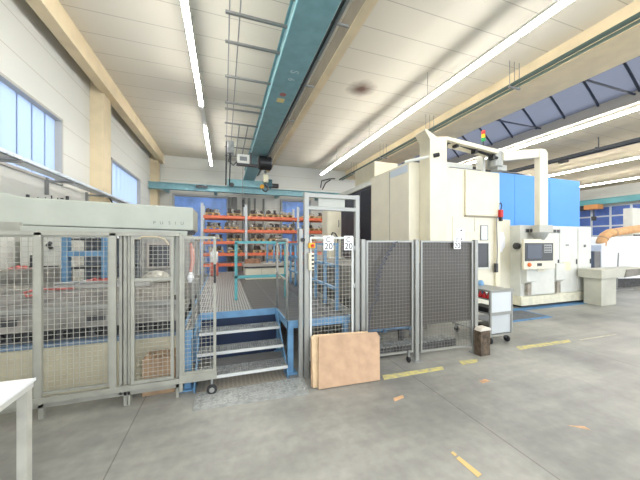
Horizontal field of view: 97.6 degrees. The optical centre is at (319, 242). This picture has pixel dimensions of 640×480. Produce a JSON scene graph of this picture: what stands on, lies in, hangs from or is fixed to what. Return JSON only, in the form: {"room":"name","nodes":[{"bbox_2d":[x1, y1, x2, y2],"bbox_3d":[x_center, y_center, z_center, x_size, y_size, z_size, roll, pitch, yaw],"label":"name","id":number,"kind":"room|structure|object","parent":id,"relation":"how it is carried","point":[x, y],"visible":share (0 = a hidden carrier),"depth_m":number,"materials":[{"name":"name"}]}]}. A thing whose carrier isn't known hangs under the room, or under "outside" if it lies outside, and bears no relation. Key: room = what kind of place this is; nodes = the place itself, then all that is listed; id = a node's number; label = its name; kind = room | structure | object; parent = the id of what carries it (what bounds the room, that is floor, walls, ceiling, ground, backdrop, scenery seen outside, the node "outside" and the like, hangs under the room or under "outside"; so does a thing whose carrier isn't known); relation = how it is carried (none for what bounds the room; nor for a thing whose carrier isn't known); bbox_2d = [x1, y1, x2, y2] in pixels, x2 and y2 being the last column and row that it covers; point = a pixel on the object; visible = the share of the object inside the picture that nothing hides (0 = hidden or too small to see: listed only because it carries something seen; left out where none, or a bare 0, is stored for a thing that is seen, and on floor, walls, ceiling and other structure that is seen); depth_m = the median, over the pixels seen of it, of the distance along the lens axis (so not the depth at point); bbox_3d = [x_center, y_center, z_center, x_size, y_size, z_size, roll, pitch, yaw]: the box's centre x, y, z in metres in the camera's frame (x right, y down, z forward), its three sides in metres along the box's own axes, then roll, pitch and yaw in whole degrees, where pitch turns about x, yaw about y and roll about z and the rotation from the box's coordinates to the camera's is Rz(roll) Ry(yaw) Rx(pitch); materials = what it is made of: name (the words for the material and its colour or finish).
{"room":"metal workshop","nodes":[
{"label":"metal workshop","id":0,"kind":"room"},
{"bbox_2d":[0,0,149,277],"bbox_3d":[-4.923,-1.300,4.022,0.250,6.000,20.800,0,0,-19],"label":"wall","id":1,"kind":"structure","parent":0,"point":[32,57],"depth_m":5.63,"materials":[{"name":"white paint"}]},
{"bbox_2d":[0,72,62,185],"bbox_3d":[-4.991,-1.900,4.390,0.180,1.400,3.140,0,0,-19],"label":"window","id":2,"kind":"structure","parent":1,"relation":"in","point":[29,129],"depth_m":5.04,"materials":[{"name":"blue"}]},
{"bbox_2d":[0,147,129,203],"bbox_3d":[-4.915,-1.120,5.082,0.448,0.400,7.800,0,0,-19],"label":"cable tray","id":3,"kind":"object","parent":1,"relation":"attached to","point":[5,155],"visible":0.9,"depth_m":5.13,"materials":[{"name":"silver metal"}]},
{"bbox_2d":[90,80,159,205],"bbox_3d":[-6.777,-1.300,10.284,0.300,6.000,6.590,0,0,-19],"label":"trim","id":4,"kind":"structure","parent":1,"relation":"attached to","point":[100,105],"depth_m":7.21,"materials":[{"name":"beige wood"}]},
{"bbox_2d":[111,158,140,203],"bbox_3d":[-6.873,-1.890,9.887,0.180,1.380,3.080,0,0,-19],"label":"window","id":5,"kind":"structure","parent":1,"relation":"in","point":[125,185],"depth_m":9.89,"materials":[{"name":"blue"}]},
{"bbox_2d":[160,155,354,270],"bbox_3d":[6.775,-1.300,18.756,31.430,6.000,0.300,0,0,-19],"label":"wall","id":6,"kind":"structure","parent":0,"point":[175,169],"depth_m":15.09,"materials":[{"name":"white paint"}]},
{"bbox_2d":[26,0,163,163],"bbox_3d":[-4.404,-4.080,3.988,0.230,0.440,20.400,0,0,-19],"label":"trim","id":7,"kind":"structure","parent":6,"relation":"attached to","point":[52,13],"depth_m":6.12,"materials":[{"name":"beige wood"}]},
{"bbox_2d":[172,193,228,276],"bbox_3d":[-5.999,-0.370,14.158,2.620,4.140,0.115,0,0,-19],"label":"door","id":8,"kind":"structure","parent":6,"relation":"in","point":[194,202],"depth_m":14.22,"materials":[{"name":"blue"}]},
{"bbox_2d":[148,181,339,200],"bbox_3d":[-3.149,-2.600,14.584,9.910,0.320,1.155,0,0,-19],"label":"runway","id":9,"kind":"object","parent":6,"relation":"attached to","point":[166,186],"visible":0.77,"depth_m":13.64,"materials":[{"name":"metal"}]},
{"bbox_2d":[280,199,310,260],"bbox_3d":[-1.349,-0.370,15.750,1.750,4.140,0.115,0,0,-19],"label":"door","id":10,"kind":"structure","parent":6,"relation":"in","point":[287,207],"depth_m":15.63,"materials":[{"name":"blue metal"}]},
{"bbox_2d":[283,201,302,260],"bbox_3d":[-1.343,-0.300,15.732,1.560,4.000,0.022,0,0,-19],"label":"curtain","id":11,"kind":"object","parent":10,"relation":"hanging from","point":[287,206],"depth_m":15.65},
{"bbox_2d":[266,0,377,171],"bbox_3d":[0.435,-3.885,5.645,0.180,0.030,20.400,0,0,-19],"label":"trim","id":12,"kind":"structure","parent":6,"relation":"attached to","point":[368,5],"depth_m":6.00,"materials":[{"name":"beige wood"}]},
{"bbox_2d":[346,0,639,179],"bbox_3d":[5.383,-4.240,7.339,1.140,0.820,20.400,0,0,-19],"label":"ceiling beam","id":13,"kind":"structure","parent":6,"relation":"attached to","point":[623,47],"depth_m":6.76,"materials":[{"name":"beige wood"}]},
{"bbox_2d":[447,90,639,162],"bbox_3d":[9.229,-4.370,8.656,0.170,0.460,20.400,0,0,-19],"label":"trim","id":14,"kind":"structure","parent":6,"relation":"attached to","point":[627,100],"depth_m":9.90,"materials":[{"name":"beige metal"}]},
{"bbox_2d":[225,0,349,188],"bbox_3d":[-0.632,-3.177,5.967,2.630,1.103,17.700,0,0,-19],"label":"crane","id":15,"kind":"object","parent":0,"point":[306,23],"visible":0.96,"depth_m":5.18,"materials":[{"name":"teal metal"}]},
{"bbox_2d":[236,153,271,206],"bbox_3d":[-2.288,-2.195,9.786,1.210,1.890,0.480,0,0,-19],"label":"hoist","id":16,"kind":"object","parent":15,"relation":"hanging from","point":[264,162],"visible":0.99,"depth_m":9.68,"materials":[{"name":"grey metal"}]},
{"bbox_2d":[242,177,243,206],"bbox_3d":[-2.653,-1.985,9.662,0.060,1.470,0.060,0,0,-19],"label":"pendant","id":17,"kind":"object","parent":16,"relation":"attached to","point":[242,177],"depth_m":9.64,"materials":[{"name":"plastic"}]},
{"bbox_2d":[0,277,639,479],"bbox_3d":[9.888,1.774,9.093,31.800,0.153,20.800,0,0,-19],"label":"floor","id":18,"kind":"structure","parent":0,"point":[559,399],"depth_m":2.65,"materials":[{"name":"concrete"}]},
{"bbox_2d":[0,378,35,479],"bbox_3d":[-2.438,1.323,1.179,1.350,0.755,1.210,0,0,-19],"label":"work table","id":19,"kind":"object","parent":18,"relation":"on","point":[20,390],"visible":1,"depth_m":1.89,"materials":[{"name":"white"}]},
{"bbox_2d":[0,267,72,285],"bbox_3d":[-4.439,1.050,4.397,0.750,1.300,0.395,0,0,-19],"label":"ledge","id":20,"kind":"object","parent":18,"relation":"on","point":[4,278],"visible":0.14,"depth_m":4.20,"materials":[{"name":"metal"}]},
{"bbox_2d":[8,265,30,268],"bbox_3d":[-4.655,0.370,4.359,0.285,0.057,0.188,0,0,-19],"label":"rag","id":21,"kind":"object","parent":20,"relation":"on","point":[17,266],"visible":0.84,"depth_m":4.31,"materials":[{"name":"fabric"}]},
{"bbox_2d":[20,237,83,280],"bbox_3d":[-4.773,0.775,5.034,0.530,1.850,1.182,0,0,-19],"label":"machine","id":22,"kind":"object","parent":18,"relation":"on","point":[24,239],"visible":0.19,"depth_m":4.70,"materials":[{"name":"metal"}]},
{"bbox_2d":[0,230,180,419],"bbox_3d":[-2.650,0.792,2.708,2.340,1.815,0.100,0,0,-19],"label":"fence","id":23,"kind":"object","parent":18,"relation":"on","point":[40,402],"visible":0.94,"depth_m":2.81,"materials":[{"name":"silver metal"}]},
{"bbox_2d":[131,236,173,384],"bbox_3d":[-1.769,0.699,2.960,0.400,1.543,0.062,0,0,-19],"label":"sliding door","id":24,"kind":"structure","parent":23,"relation":"attached to","point":[171,278],"depth_m":2.97,"materials":[{"name":"silver metal"}]},
{"bbox_2d":[179,235,216,393],"bbox_3d":[-1.349,0.805,3.112,0.384,1.790,0.067,0,0,-19],"label":"gate","id":25,"kind":"object","parent":23,"relation":"attached to","point":[211,373],"visible":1,"depth_m":3.10,"materials":[{"name":"silver metal"}]},
{"bbox_2d":[187,240,194,282],"bbox_3d":[-1.471,0.208,3.193,0.088,0.487,0.090,0,0,28],"label":"glove","id":26,"kind":"object","parent":25,"relation":"hanging from","point":[190,267],"visible":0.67,"depth_m":3.18,"materials":[{"name":"pink rubber"}]},
{"bbox_2d":[0,279,189,397],"bbox_3d":[-3.171,1.115,3.628,2.650,1.170,1.120,0,0,-19],"label":"machine","id":27,"kind":"object","parent":18,"relation":"on","point":[154,289],"visible":0.52,"depth_m":3.24,"materials":[{"name":"metal"}]},
{"bbox_2d":[23,287,72,296],"bbox_3d":[-3.258,0.580,3.377,0.459,0.086,0.187,0,0,-36],"label":"strap","id":28,"kind":"object","parent":27,"relation":"on","point":[69,288],"visible":0.52,"depth_m":3.38,"materials":[{"name":"fabric"}]},
{"bbox_2d":[55,277,118,284],"bbox_3d":[-3.115,0.510,3.774,0.022,0.022,0.704,0,0,32],"label":"rod","id":29,"kind":"object","parent":27,"relation":"on","point":[117,277],"visible":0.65,"depth_m":3.61,"materials":[{"name":"metal"}]},
{"bbox_2d":[87,277,107,280],"bbox_3d":[-3.028,0.497,3.808,0.241,0.065,0.309,0,0,38],"label":"rag","id":30,"kind":"object","parent":27,"relation":"on","point":[99,278],"visible":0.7,"depth_m":3.80,"materials":[{"name":"fabric"}]},
{"bbox_2d":[0,192,197,294],"bbox_3d":[-2.774,0.036,3.109,2.565,1.269,0.620,0,0,-19],"label":"machine cover","id":31,"kind":"object","parent":27,"relation":"on","point":[17,213],"visible":0.99,"depth_m":2.92,"materials":[{"name":"metal"}]},
{"bbox_2d":[80,280,123,283],"bbox_3d":[-2.805,0.510,3.717,0.602,0.022,0.022,0,0,-24],"label":"rod","id":32,"kind":"object","parent":27,"relation":"on","point":[117,280],"visible":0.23,"depth_m":3.66,"materials":[{"name":"metal"}]},
{"bbox_2d":[142,270,169,282],"bbox_3d":[-2.428,0.495,4.158,0.420,0.170,0.420,0,0,-19],"label":"cover","id":33,"kind":"object","parent":27,"relation":"on","point":[159,273],"visible":0.58,"depth_m":4.05,"materials":[{"name":"white plastic"}]},
{"bbox_2d":[61,236,139,281],"bbox_3d":[-3.514,0.620,4.558,0.856,2.160,0.600,0,0,-19],"label":"portal","id":34,"kind":"object","parent":18,"relation":"on","point":[95,245],"visible":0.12,"depth_m":4.35,"materials":[{"name":"metal"}]},
{"bbox_2d":[71,264,136,268],"bbox_3d":[-3.482,0.385,4.552,0.800,0.030,0.330,0,0,-19],"label":"shelf","id":35,"kind":"object","parent":34,"relation":"attached to","point":[93,266],"depth_m":4.38,"materials":[{"name":"metal"}]},
{"bbox_2d":[71,238,139,240],"bbox_3d":[-3.507,-0.055,4.623,0.800,0.030,0.480,0,0,-19],"label":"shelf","id":36,"kind":"object","parent":34,"relation":"attached to","point":[81,239],"depth_m":4.39,"materials":[{"name":"metal"}]},
{"bbox_2d":[142,348,175,396],"bbox_3d":[-1.859,1.500,3.285,0.330,0.400,0.300,0,0,-19],"label":"cardboard box","id":37,"kind":"object","parent":18,"relation":"on","point":[159,355],"visible":0.56,"depth_m":3.15,"materials":[{"name":"brown cardboard"}]},
{"bbox_2d":[141,239,196,310],"bbox_3d":[-2.755,0.800,5.177,0.820,1.800,0.620,0,0,-19],"label":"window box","id":38,"kind":"object","parent":18,"relation":"on","point":[150,262],"visible":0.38,"depth_m":4.85,"materials":[{"name":"metal"}]},
{"bbox_2d":[196,362,286,392],"bbox_3d":[-0.987,1.693,3.562,1.040,0.014,0.520,0,0,-19],"label":"ramp grating","id":39,"kind":"object","parent":18,"relation":"on","point":[275,375],"visible":0.64,"depth_m":3.43,"materials":[{"name":"metal"}]},
{"bbox_2d":[194,309,288,392],"bbox_3d":[-1.054,1.365,3.758,1.091,0.670,0.926,0,0,-19],"label":"staircase","id":40,"kind":"structure","parent":39,"relation":"on","point":[270,343],"depth_m":3.65,"materials":[{"name":"grey metal"}]},
{"bbox_2d":[228,197,264,271],"bbox_3d":[-3.864,-0.335,14.743,1.880,4.070,0.273,0,0,-19],"label":"pipe","id":41,"kind":"object","parent":18,"relation":"on","point":[232,201],"visible":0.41,"depth_m":14.63,"materials":[{"name":"grey"}]},
{"bbox_2d":[193,376,309,410],"bbox_3d":[-0.736,1.692,3.152,1.250,0.016,0.400,0,0,-19],"label":"plate","id":42,"kind":"object","parent":18,"relation":"on","point":[291,387],"visible":1,"depth_m":3.13,"materials":[{"name":"grey metal"}]},
{"bbox_2d":[201,203,321,283],"bbox_3d":[-2.019,0.025,12.997,6.420,3.350,0.980,0,0,-19],"label":"rack","id":43,"kind":"object","parent":18,"relation":"on","point":[244,218],"visible":0.54,"depth_m":12.37,"materials":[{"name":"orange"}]},
{"bbox_2d":[205,212,219,214],"bbox_3d":[-4.591,-1.215,12.021,0.590,0.110,0.720,0,0,-19],"label":"wooden pallet","id":44,"kind":"object","parent":43,"relation":"on","point":[206,213],"visible":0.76,"depth_m":11.76,"materials":[{"name":"brown wood"}]},
{"bbox_2d":[227,213,241,215],"bbox_3d":[-3.768,-1.215,12.303,0.590,0.110,0.720,0,0,-19],"label":"wooden pallet","id":45,"kind":"object","parent":43,"relation":"on","point":[228,214],"visible":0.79,"depth_m":12.00,"materials":[{"name":"brown wood"}]},
{"bbox_2d":[249,227,263,229],"bbox_3d":[-2.879,-0.635,12.607,0.590,0.110,0.720,0,0,-19],"label":"wooden pallet","id":46,"kind":"object","parent":43,"relation":"on","point":[250,228],"visible":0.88,"depth_m":12.34,"materials":[{"name":"brown wood"}]},
{"bbox_2d":[249,214,263,216],"bbox_3d":[-2.879,-1.215,12.607,0.590,0.110,0.720,0,0,-19],"label":"wooden pallet","id":47,"kind":"object","parent":43,"relation":"on","point":[260,215],"visible":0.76,"depth_m":12.34,"materials":[{"name":"brown wood"}]},
{"bbox_2d":[264,214,278,216],"bbox_3d":[-2.217,-1.215,12.834,0.590,0.110,0.720,0,0,-19],"label":"wooden pallet","id":48,"kind":"object","parent":43,"relation":"on","point":[266,215],"visible":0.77,"depth_m":12.59,"materials":[{"name":"brown wood"}]},
{"bbox_2d":[179,271,350,392],"bbox_3d":[-1.689,1.310,6.800,2.190,0.780,6.920,0,0,-19],"label":"platform","id":49,"kind":"object","parent":18,"relation":"on","point":[255,302],"visible":0.61,"depth_m":4.30,"materials":[{"name":"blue metal"}]},
{"bbox_2d":[191,239,199,327],"bbox_3d":[-1.633,0.479,3.690,0.042,1.082,0.800,0,0,-19],"label":"stair handrail","id":50,"kind":"object","parent":49,"relation":"on","point":[194,240],"visible":0.84,"depth_m":3.86,"materials":[{"name":"silver metal"}]},
{"bbox_2d":[211,250,217,275],"bbox_3d":[-3.329,0.605,8.796,0.260,0.830,0.260,0,0,-19],"label":"canister","id":51,"kind":"object","parent":49,"relation":"on","point":[212,250],"visible":0.47,"depth_m":8.72,"materials":[{"name":"white plastic"}]},
{"bbox_2d":[234,241,285,299],"bbox_3d":[-1.076,0.492,5.149,0.950,1.055,0.050,0,0,-19],"label":"guard rail","id":52,"kind":"object","parent":49,"relation":"on","point":[236,277],"visible":0.73,"depth_m":5.07,"materials":[{"name":"teal metal"}]},
{"bbox_2d":[242,261,293,279],"bbox_3d":[-1.522,0.800,8.305,1.500,0.440,0.800,0,0,-19],"label":"bench","id":53,"kind":"object","parent":49,"relation":"on","point":[262,268],"visible":0.54,"depth_m":7.92,"materials":[{"name":"grey"}]},
{"bbox_2d":[245,259,259,263],"bbox_3d":[-1.944,0.519,8.055,0.420,0.119,0.300,0,0,-19],"label":"wooden crate","id":54,"kind":"object","parent":53,"relation":"on","point":[247,261],"visible":0.93,"depth_m":7.90,"materials":[{"name":"brown wood"}]},
{"bbox_2d":[266,244,281,262],"bbox_3d":[-1.364,0.509,8.306,0.445,1.022,0.045,0,0,-19],"label":"guard rail","id":55,"kind":"object","parent":49,"relation":"on","point":[267,259],"visible":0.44,"depth_m":8.28,"materials":[{"name":"metal"}]},
{"bbox_2d":[276,238,288,319],"bbox_3d":[-0.555,0.479,4.059,0.042,1.082,0.800,0,0,-19],"label":"stair handrail","id":56,"kind":"object","parent":49,"relation":"on","point":[286,240],"visible":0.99,"depth_m":3.81,"materials":[{"name":"silver metal"}]},
{"bbox_2d":[288,243,338,309],"bbox_3d":[-0.338,0.509,5.988,0.045,1.022,3.695,0,0,-19],"label":"guard rail","id":57,"kind":"object","parent":49,"relation":"on","point":[324,263],"visible":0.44,"depth_m":4.91,"materials":[{"name":"metal"}]},
{"bbox_2d":[310,337,312,386],"bbox_3d":[0.257,1.435,3.526,0.820,0.524,0.238,0,0,-16],"label":"board","id":58,"kind":"object","parent":18,"relation":"on","point":[310,337],"visible":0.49,"depth_m":3.37,"materials":[{"name":"wood"}]},
{"bbox_2d":[298,192,359,377],"bbox_3d":[0.131,0.530,3.647,0.840,2.340,0.085,0,0,-19],"label":"gate","id":59,"kind":"object","parent":18,"relation":"on","point":[326,202],"visible":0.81,"depth_m":3.57,"materials":[{"name":"silver metal"}]},
{"bbox_2d":[308,253,313,269],"bbox_3d":[-0.109,0.233,3.506,0.065,0.215,0.073,0,0,-19],"label":"box","id":60,"kind":"object","parent":59,"relation":"attached to","point":[310,255],"visible":1,"depth_m":3.48,"materials":[{"name":"white plastic"}]},
{"bbox_2d":[308,243,314,247],"bbox_3d":[-0.101,0.033,3.512,0.085,0.065,0.067,0,0,-19],"label":"switch","id":61,"kind":"object","parent":59,"relation":"attached to","point":[310,245],"visible":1,"depth_m":3.50,"materials":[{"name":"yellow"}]},
{"bbox_2d":[324,236,332,249],"bbox_3d":[0.110,0.000,3.629,0.135,0.190,0.006,0,0,-19],"label":"number plate","id":62,"kind":"object","parent":59,"relation":"attached to","point":[328,240],"visible":1,"depth_m":3.63,"materials":[{"name":"white plastic"}]},
{"bbox_2d":[344,236,352,249],"bbox_3d":[0.380,0.000,3.722,0.130,0.190,0.006,0,0,-19],"label":"number plate","id":63,"kind":"object","parent":59,"relation":"attached to","point":[348,240],"visible":1,"depth_m":3.72,"materials":[{"name":"white plastic"}]},
{"bbox_2d":[322,211,340,258],"bbox_3d":[0.379,0.340,8.804,0.460,2.720,0.587,0,0,-19],"label":"locker","id":64,"kind":"object","parent":18,"relation":"on","point":[331,220],"visible":0.47,"depth_m":8.60,"materials":[{"name":"grey metal"}]},
{"bbox_2d":[311,331,367,387],"bbox_3d":[0.287,1.425,3.502,0.840,0.545,0.255,0,0,-16],"label":"board","id":65,"kind":"object","parent":18,"relation":"on","point":[314,339],"visible":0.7,"depth_m":3.42,"materials":[{"name":"beige wood"}]},
{"bbox_2d":[318,332,379,388],"bbox_3d":[0.377,1.429,3.485,0.900,0.536,0.267,0,0,-16],"label":"board","id":66,"kind":"object","parent":18,"relation":"on","point":[343,359],"visible":1,"depth_m":3.46,"materials":[{"name":"beige wood"}]},
{"bbox_2d":[312,258,426,334],"bbox_3d":[0.922,1.050,6.182,1.850,1.300,2.100,0,0,-19],"label":"station","id":67,"kind":"object","parent":18,"relation":"on","point":[346,264],"visible":0.23,"depth_m":5.23,"materials":[{"name":"metal"}]},
{"bbox_2d":[369,326,410,340],"bbox_3d":[1.046,1.498,4.586,1.050,0.405,0.166,0,0,-19],"label":"pipe","id":68,"kind":"object","parent":18,"relation":"on","point":[405,327],"visible":0.18,"depth_m":4.63,"materials":[{"name":"metal"}]},
{"bbox_2d":[380,334,454,356],"bbox_3d":[1.417,1.614,4.428,1.650,0.132,0.220,0,0,-19],"label":"conveyor","id":69,"kind":"object","parent":18,"relation":"on","point":[448,338],"visible":0.52,"depth_m":4.42,"materials":[{"name":"metal"}]},
{"bbox_2d":[360,239,477,362],"bbox_3d":[1.502,0.825,4.083,2.010,1.750,0.120,0,0,-16],"label":"fence","id":70,"kind":"object","parent":18,"relation":"on","point":[448,275],"visible":0.92,"depth_m":4.04,"materials":[{"name":"silver metal"}]},
{"bbox_2d":[368,241,397,331],"bbox_3d":[0.866,0.713,3.827,0.470,1.476,0.044,0,0,-19],"label":"air hose","id":71,"kind":"object","parent":70,"relation":"hanging from","point":[397,241],"visible":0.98,"depth_m":3.80,"materials":[{"name":"grey"}]},
{"bbox_2d":[406,351,410,362],"bbox_3d":[1.258,1.619,3.982,0.024,0.159,0.090,0,0,-19],"label":"caster wheel","id":72,"kind":"object","parent":70,"relation":"attached to","point":[408,359],"visible":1,"depth_m":3.97,"materials":[{"name":"black rubber"}]},
{"bbox_2d":[454,237,460,248],"bbox_3d":[2.072,0.000,4.227,0.130,0.180,0.006,0,0,-19],"label":"number plate","id":73,"kind":"object","parent":70,"relation":"attached to","point":[457,240],"visible":1,"depth_m":4.23,"materials":[{"name":"white paper"}]},
{"bbox_2d":[456,229,464,240],"bbox_3d":[2.162,-0.128,4.304,0.160,0.185,0.016,0,0,-19],"label":"blank plate","id":74,"kind":"object","parent":70,"relation":"attached to","point":[459,232],"visible":0.9,"depth_m":4.31,"materials":[{"name":"white paper"}]},
{"bbox_2d":[337,129,509,312],"bbox_3d":[2.898,-0.360,8.565,3.628,4.120,4.770,0,0,-19],"label":"machining centre","id":75,"kind":"object","parent":18,"relation":"on","point":[434,197],"visible":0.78,"depth_m":6.69,"materials":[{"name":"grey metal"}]},
{"bbox_2d":[481,130,484,145],"bbox_3d":[4.083,-2.482,7.000,0.087,0.645,0.087,0,0,-19],"label":"lamp","id":76,"kind":"object","parent":75,"relation":"on","point":[482,131],"visible":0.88,"depth_m":6.97,"materials":[{"name":"plastic"}]},
{"bbox_2d":[480,225,487,239],"bbox_3d":[4.022,-0.250,6.854,0.230,0.360,0.015,0,0,-19],"label":"framed notice","id":77,"kind":"object","parent":75,"relation":"attached to","point":[483,228],"visible":1,"depth_m":6.84,"materials":[{"name":"white paper"}]},
{"bbox_2d":[498,202,502,220],"bbox_3d":[4.412,-0.772,6.901,0.133,0.442,0.080,0,0,-19],"label":"switch","id":78,"kind":"object","parent":75,"relation":"hanging from","point":[500,212],"visible":1,"depth_m":6.86,"materials":[{"name":"red plastic"}]},
{"bbox_2d":[500,232,504,251],"bbox_3d":[4.656,-0.035,7.343,0.470,0.550,0.148,0,0,-19],"label":"plastic bag","id":79,"kind":"object","parent":75,"relation":"hanging from","point":[502,237],"visible":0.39,"depth_m":7.31,"materials":[{"name":"white plastic"}]},
{"bbox_2d":[487,148,554,269],"bbox_3d":[5.121,-0.870,7.073,2.020,3.060,0.399,0,0,-14],"label":"pendant","id":80,"kind":"object","parent":75,"relation":"attached to","point":[538,252],"visible":0.97,"depth_m":7.09,"materials":[{"name":"silver metal"}]},
{"bbox_2d":[474,325,490,355],"bbox_3d":[2.480,1.485,4.274,0.214,0.430,0.120,0,0,-19],"label":"trash can","id":81,"kind":"object","parent":18,"relation":"on","point":[481,333],"visible":1,"depth_m":4.22,"materials":[{"name":"brown"}]},
{"bbox_2d":[452,284,513,343],"bbox_3d":[2.928,1.245,5.109,0.530,0.910,0.850,0,0,-19],"label":"trolley","id":82,"kind":"object","parent":18,"relation":"on","point":[500,299],"visible":0.56,"depth_m":4.75,"materials":[{"name":"silver metal"}]},
{"bbox_2d":[453,320,507,334],"bbox_3d":[2.926,1.530,5.114,0.490,0.020,0.800,0,0,-19],"label":"shelf","id":83,"kind":"object","parent":82,"relation":"attached to","point":[504,332],"depth_m":4.78,"materials":[{"name":"metal"}]},
{"bbox_2d":[478,280,483,292],"bbox_3d":[3.018,0.819,5.261,0.110,0.240,0.107,0,0,-19],"label":"canister","id":84,"kind":"object","parent":82,"relation":"on","point":[480,282],"visible":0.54,"depth_m":5.22,"materials":[{"name":"plastic"}]},
{"bbox_2d":[478,303,488,312],"bbox_3d":[2.892,1.139,4.922,0.260,0.079,0.360,0,0,-19],"label":"tool case","id":85,"kind":"object","parent":82,"relation":"on","point":[481,307],"visible":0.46,"depth_m":4.85,"materials":[{"name":"black plastic"}]},
{"bbox_2d":[478,321,488,326],"bbox_3d":[2.908,1.460,4.875,0.260,0.119,0.260,0,0,-19],"label":"bin","id":86,"kind":"object","parent":82,"relation":"on","point":[484,323],"visible":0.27,"depth_m":4.87,"materials":[{"name":"black plastic"}]},
{"bbox_2d":[478,310,551,321],"bbox_3d":[4.362,1.693,6.430,1.820,0.014,0.660,0,0,-19],"label":"floor mat","id":87,"kind":"object","parent":18,"relation":"on","point":[522,315],"visible":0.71,"depth_m":6.42,"materials":[{"name":"blue paint"}]},
{"bbox_2d":[473,167,579,226],"bbox_3d":[6.398,-0.360,9.895,5.684,4.120,3.421,0,0,-19],"label":"enclosure","id":88,"kind":"object","parent":18,"relation":"on","point":[516,190],"visible":0.3,"depth_m":9.28,"materials":[{"name":"metal"}]},
{"bbox_2d":[510,225,590,306],"bbox_3d":[6.434,0.615,8.222,3.020,2.170,1.210,0,0,-19],"label":"machine","id":89,"kind":"object","parent":18,"relation":"on","point":[561,283],"visible":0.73,"depth_m":7.64,"materials":[{"name":"white metal"}]},
{"bbox_2d":[513,243,520,248],"bbox_3d":[5.176,0.080,7.374,0.090,0.180,0.180,0,0,-19],"label":"socket","id":90,"kind":"object","parent":89,"relation":"attached to","point":[515,245],"depth_m":7.33,"materials":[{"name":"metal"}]},
{"bbox_2d":[578,266,639,305],"bbox_3d":[8.489,1.210,8.054,2.280,0.980,0.540,0,0,-19],"label":"table","id":91,"kind":"object","parent":18,"relation":"on","point":[600,282],"visible":1,"depth_m":7.69,"materials":[{"name":"white plastic"}]},
{"bbox_2d":[591,236,639,291],"bbox_3d":[11.272,0.700,10.994,4.550,2.000,1.700,0,0,-19],"label":"white lathe","id":92,"kind":"object","parent":18,"relation":"on","point":[619,251],"visible":0.3,"depth_m":10.36,"materials":[{"name":"white metal"}]},
{"bbox_2d":[596,225,639,245],"bbox_3d":[11.281,-0.271,10.533,2.462,0.877,0.372,0,0,-19],"label":"hose","id":93,"kind":"object","parent":92,"relation":"attached to","point":[603,237],"visible":0.94,"depth_m":10.23,"materials":[{"name":"brown plastic"}]},
{"bbox_2d":[623,208,639,235],"bbox_3d":[16.231,-0.010,14.182,2.100,3.420,0.380,0,0,-19],"label":"tall cabinet","id":94,"kind":"object","parent":18,"relation":"on","point":[631,216],"visible":0.4,"depth_m":13.82,"materials":[{"name":"metal"}]},
{"bbox_2d":[58,0,639,190],"bbox_3d":[9.888,-4.450,9.093,31.800,0.300,20.800,0,0,-19],"label":"ceiling","id":95,"kind":"structure","parent":0,"point":[142,45],"depth_m":6.90,"materials":[{"name":"white paint"}]},
{"bbox_2d":[181,0,211,165],"bbox_3d":[-2.154,-3.945,4.547,0.090,0.710,18.000,0,0,-19],"label":"ceiling light","id":96,"kind":"object","parent":95,"relation":"hanging from","point":[184,3],"visible":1,"depth_m":5.57,"materials":[{"name":"white plastic"}]},
{"bbox_2d":[320,0,573,174],"bbox_3d":[2.969,-3.945,6.301,0.090,0.710,18.000,0,0,-19],"label":"ceiling light","id":97,"kind":"object","parent":95,"relation":"hanging from","point":[557,5],"visible":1,"depth_m":5.73,"materials":[{"name":"white plastic"}]},
{"bbox_2d":[339,12,639,179],"bbox_3d":[4.348,-3.985,7.461,0.360,0.630,19.300,0,0,-19],"label":"pipe","id":98,"kind":"object","parent":95,"relation":"hanging from","point":[636,16],"visible":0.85,"depth_m":6.31,"materials":[{"name":"grey metal"}]},
{"bbox_2d":[398,56,639,165],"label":"window","id":99,"kind":"structure","parent":95,"relation":"attached to","point":[623,79],"depth_m":9.66,"materials":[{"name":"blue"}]},
{"bbox_2d":[463,105,639,163],"bbox_3d":[9.397,-4.145,8.767,0.090,0.310,18.500,0,0,-19],"label":"ceiling light","id":100,"kind":"object","parent":95,"relation":"hanging from","point":[635,108],"visible":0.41,"depth_m":9.87,"materials":[{"name":"white plastic"}]},
{"bbox_2d":[504,137,639,171],"bbox_3d":[11.648,-3.950,10.435,0.360,0.700,18.200,0,0,-19],"label":"rail","id":101,"kind":"object","parent":95,"relation":"hanging from","point":[564,159],"visible":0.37,"depth_m":11.69,"materials":[{"name":"grey metal"}]},
{"bbox_2d":[548,155,639,176],"bbox_3d":[15.234,-4.085,10.765,0.090,0.430,18.500,0,0,-19],"label":"ceiling light","id":102,"kind":"object","parent":95,"relation":"hanging from","point":[634,157],"visible":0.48,"depth_m":14.19,"materials":[{"name":"white plastic"}]},
{"bbox_2d":[580,176,639,186],"bbox_3d":[20.438,-4.085,12.547,0.090,0.430,18.500,0,0,-19],"label":"ceiling light","id":103,"kind":"object","parent":95,"relation":"hanging from","point":[636,177],"visible":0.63,"depth_m":17.91,"materials":[{"name":"white plastic"}]},
{"bbox_2d":[580,182,639,205],"bbox_3d":[24.664,-1.300,13.941,0.300,6.000,20.400,0,0,-19],"label":"wall","id":104,"kind":"structure","parent":0,"point":[631,188],"depth_m":21.11,"materials":[{"name":"white paint"}]},
{"bbox_2d":[580,202,639,236],"bbox_3d":[21.962,-0.580,21.154,0.100,4.560,4.720,0,0,-19],"label":"window","id":105,"kind":"structure","parent":104,"relation":"in","point":[610,216],"depth_m":21.43,"materials":[{"name":"blue glass"}]},
{"bbox_2d":[580,194,639,205],"bbox_3d":[23.197,-3.140,16.504,0.805,0.440,14.200,0,0,-19],"label":"runway","id":106,"kind":"object","parent":104,"relation":"attached to","point":[636,197],"visible":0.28,"depth_m":20.52,"materials":[{"name":"teal metal"}]},
{"bbox_2d":[580,204,602,220],"bbox_3d":[20.772,-2.308,21.603,0.700,1.215,1.420,0,0,-19],"label":"hoist","id":107,"kind":"object","parent":106,"relation":"hanging from","point":[593,207],"visible":0.87,"depth_m":21.25,"materials":[{"name":"brown metal"}]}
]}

